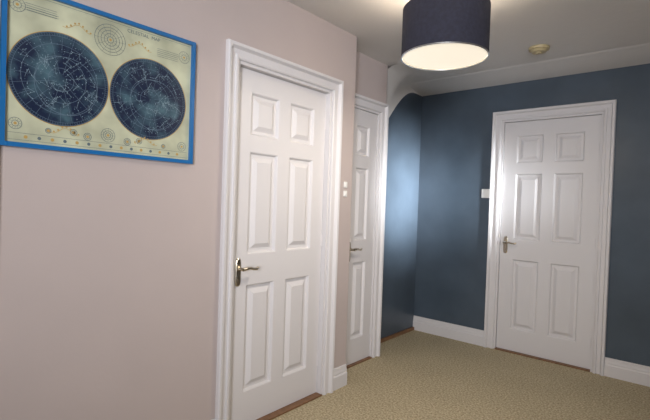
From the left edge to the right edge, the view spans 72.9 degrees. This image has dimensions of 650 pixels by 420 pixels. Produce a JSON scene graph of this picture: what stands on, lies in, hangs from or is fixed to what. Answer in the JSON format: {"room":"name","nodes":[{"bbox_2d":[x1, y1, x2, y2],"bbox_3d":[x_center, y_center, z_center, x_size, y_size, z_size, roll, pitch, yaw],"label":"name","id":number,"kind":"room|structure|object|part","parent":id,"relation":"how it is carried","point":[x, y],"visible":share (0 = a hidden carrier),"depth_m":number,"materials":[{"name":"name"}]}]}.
{"room":"home hallway","nodes":[
{"label":"home hallway","id":0,"kind":"room"},
{"bbox_2d":[0,0,356,419],"bbox_3d":[-1.361,-0.010,1.303,0.100,2.380,4.600,3,1,41],"label":"wall","id":1,"kind":"structure","parent":0,"point":[109,265],"depth_m":1.89,"materials":[{"name":"paint"}]},
{"bbox_2d":[0,0,195,163],"bbox_3d":[-0.856,-0.497,1.765,0.023,0.560,0.742,3,1,41],"label":"map","id":2,"kind":"object","parent":1,"relation":"attached to","point":[75,77],"visible":1,"depth_m":1.71,"materials":[{"name":"paper"}]},
{"bbox_2d":[230,67,325,419],"bbox_3d":[-0.249,0.218,2.567,0.102,1.930,0.714,3,1,41],"label":"leaf","id":3,"kind":"object","parent":1,"relation":"attached to","point":[280,171],"depth_m":2.55,"materials":[{"name":"white wood"}]},
{"bbox_3d":[-0.413,0.333,2.352,0.061,0.150,0.124,3,1,41],"label":"handle","id":4,"kind":"part","parent":3,"relation":"part of","materials":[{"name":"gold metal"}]},
{"bbox_2d":[215,39,343,419],"bbox_3d":[-0.268,0.212,2.583,0.098,1.964,0.758,3,1,41],"label":"door frame","id":5,"kind":"structure","parent":1,"relation":"attached to","point":[327,147],"depth_m":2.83,"materials":[{"name":"white wood"}]},
{"bbox_2d":[317,119,325,365],"bbox_3d":[-0.024,0.212,2.842,0.008,1.600,0.008,3,1,41],"label":"hinges","id":6,"kind":"object","parent":1,"relation":"attached to","point":[325,119],"visible":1,"depth_m":2.84,"materials":[{"name":"white metal"}]},
{"bbox_2d":[333,364,346,390],"bbox_3d":[0.094,1.130,2.967,0.018,0.140,0.160,3,1,41],"label":"baseboard","id":7,"kind":"structure","parent":1,"relation":"attached to","point":[340,373],"depth_m":2.97,"materials":[{"name":"white wood"}]},
{"bbox_2d":[355,51,387,103],"bbox_3d":[0.223,0.005,3.403,0.100,2.380,0.650,3,1,41],"label":"wall","id":8,"kind":"structure","parent":0,"point":[371,74],"depth_m":3.42,"materials":[{"name":"paint"}]},
{"bbox_2d":[346,108,377,365],"bbox_3d":[0.280,0.210,3.406,0.102,1.950,0.367,3,1,41],"label":"leaf","id":9,"kind":"object","parent":8,"relation":"attached to","point":[365,123],"depth_m":3.43,"materials":[{"name":"white wood"}]},
{"bbox_3d":[0.230,0.317,3.323,0.061,0.150,0.124,3,1,41],"label":"handle","id":10,"kind":"part","parent":9,"relation":"part of","materials":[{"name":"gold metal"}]},
{"bbox_2d":[355,93,388,357],"bbox_3d":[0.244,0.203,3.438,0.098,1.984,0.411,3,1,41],"label":"door frame","id":11,"kind":"structure","parent":8,"relation":"attached to","point":[356,106],"depth_m":3.55,"materials":[{"name":"white wood"}]},
{"bbox_2d":[381,93,421,338],"bbox_3d":[0.583,0.005,4.083,0.100,2.380,0.950,3,1,41],"label":"wall","id":12,"kind":"structure","parent":0,"point":[404,125],"depth_m":4.17,"materials":[{"name":"blue paint"}]},
{"bbox_2d":[380,327,413,342],"bbox_3d":[0.599,1.181,4.076,0.019,0.029,0.880,3,1,41],"label":"baseboard","id":13,"kind":"structure","parent":12,"relation":"attached to","point":[389,337],"depth_m":4.16,"materials":[{"name":"brown wood"}]},
{"bbox_2d":[386,64,420,116],"bbox_3d":[0.770,-0.977,3.963,0.260,0.399,0.896,3,1,41],"label":"trim","id":14,"kind":"structure","parent":12,"relation":"attached to","point":[399,78],"depth_m":3.86,"materials":[{"name":"white paint"}]},
{"bbox_2d":[272,330,649,419],"bbox_3d":[0.348,1.297,0.840,4.070,0.100,6.350,3,1,41],"label":"floor","id":15,"kind":"structure","parent":0,"point":[416,375],"depth_m":3.03,"materials":[{"name":"beige carpet"}]},
{"bbox_2d":[256,392,321,419],"bbox_3d":[-0.296,1.188,2.597,0.110,0.010,0.720,3,1,41],"label":"threshold","id":16,"kind":"object","parent":15,"relation":"on","point":[283,410],"visible":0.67,"depth_m":2.64,"materials":[{"name":"brown wood"}]},
{"bbox_2d":[346,356,371,368],"bbox_3d":[0.215,1.190,3.452,0.110,0.010,0.373,3,1,41],"label":"threshold","id":17,"kind":"object","parent":15,"relation":"on","point":[368,357],"visible":0.21,"depth_m":3.44,"materials":[{"name":"brown wood"}]},
{"bbox_2d":[494,347,589,371],"bbox_3d":[1.813,1.240,3.695,0.733,0.010,0.110,3,1,41],"label":"threshold","id":18,"kind":"object","parent":15,"relation":"on","point":[496,348],"visible":0.57,"depth_m":3.64,"materials":[{"name":"brown wood"}]},
{"bbox_2d":[287,0,649,82],"bbox_3d":[0.433,-1.181,0.795,4.070,0.100,6.350,3,1,41],"label":"ceiling","id":19,"kind":"structure","parent":0,"point":[569,27],"depth_m":2.74,"materials":[{"name":"white paint"}]},
{"bbox_2d":[401,0,490,70],"bbox_3d":[0.598,-0.951,2.183,0.422,0.394,0.422,3,1,41],"label":"pendant lamp","id":20,"kind":"object","parent":19,"relation":"hanging from","point":[438,35],"visible":1,"depth_m":2.04,"materials":[{"name":"blue fabric"}]},
{"bbox_2d":[402,43,487,68],"bbox_3d":[0.591,-0.763,2.186,0.410,0.004,0.410,3,1,41],"label":"diffuser","id":21,"kind":"object","parent":20,"relation":"attached to","point":[415,55],"depth_m":2.17,"materials":[{"name":"white plastic"}]},
{"bbox_2d":[528,44,549,54],"bbox_3d":[1.497,-1.116,3.079,0.136,0.040,0.136,3,1,41],"label":"smoke detector","id":22,"kind":"object","parent":19,"relation":"attached to","point":[538,49],"visible":1,"depth_m":3.04,"materials":[{"name":"beige plastic"}]},
{"bbox_2d":[414,63,649,366],"bbox_3d":[2.391,0.082,3.219,3.970,2.380,0.100,3,1,41],"label":"wall","id":23,"kind":"structure","parent":0,"point":[456,127],"depth_m":3.96,"materials":[{"name":"blue paint"}]},
{"bbox_2d":[413,315,483,345],"bbox_3d":[1.159,1.143,4.189,0.718,0.140,0.018,3,1,41],"label":"baseboard","id":24,"kind":"structure","parent":23,"relation":"attached to","point":[435,327],"depth_m":4.17,"materials":[{"name":"white wood"}]},
{"bbox_2d":[481,189,489,197],"bbox_3d":[1.448,-0.148,3.959,0.080,0.080,0.010,3,1,41],"label":"light switch","id":25,"kind":"object","parent":23,"relation":"attached to","point":[485,192],"visible":1,"depth_m":3.96,"materials":[{"name":"white plastic"}]},
{"bbox_2d":[411,43,649,95],"bbox_3d":[2.325,-1.084,2.998,3.870,0.045,0.339,3,1,41],"label":"trim","id":26,"kind":"structure","parent":23,"relation":"attached to","point":[639,54],"depth_m":3.50,"materials":[{"name":"white paint"}]},
{"bbox_2d":[496,115,601,368],"bbox_3d":[1.824,0.241,3.651,0.727,1.985,0.102,3,1,41],"label":"leaf","id":27,"kind":"object","parent":23,"relation":"attached to","point":[551,169],"depth_m":3.64,"materials":[{"name":"white wood"}]},
{"bbox_3d":[1.600,0.305,3.816,0.124,0.150,0.061,3,1,41],"label":"handle","id":28,"kind":"part","parent":27,"relation":"part of","materials":[{"name":"gold metal"}]},
{"bbox_2d":[483,99,616,375],"bbox_3d":[1.851,0.236,3.681,0.771,2.019,0.098,3,1,41],"label":"door frame","id":29,"kind":"structure","parent":23,"relation":"attached to","point":[593,113],"depth_m":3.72,"materials":[{"name":"white wood"}]},
{"bbox_2d":[604,357,649,386],"bbox_3d":[2.974,1.234,2.627,2.228,0.140,0.018,3,1,41],"label":"baseboard","id":30,"kind":"structure","parent":23,"relation":"attached to","point":[613,368],"depth_m":3.25,"materials":[{"name":"white wood"}]}
]}

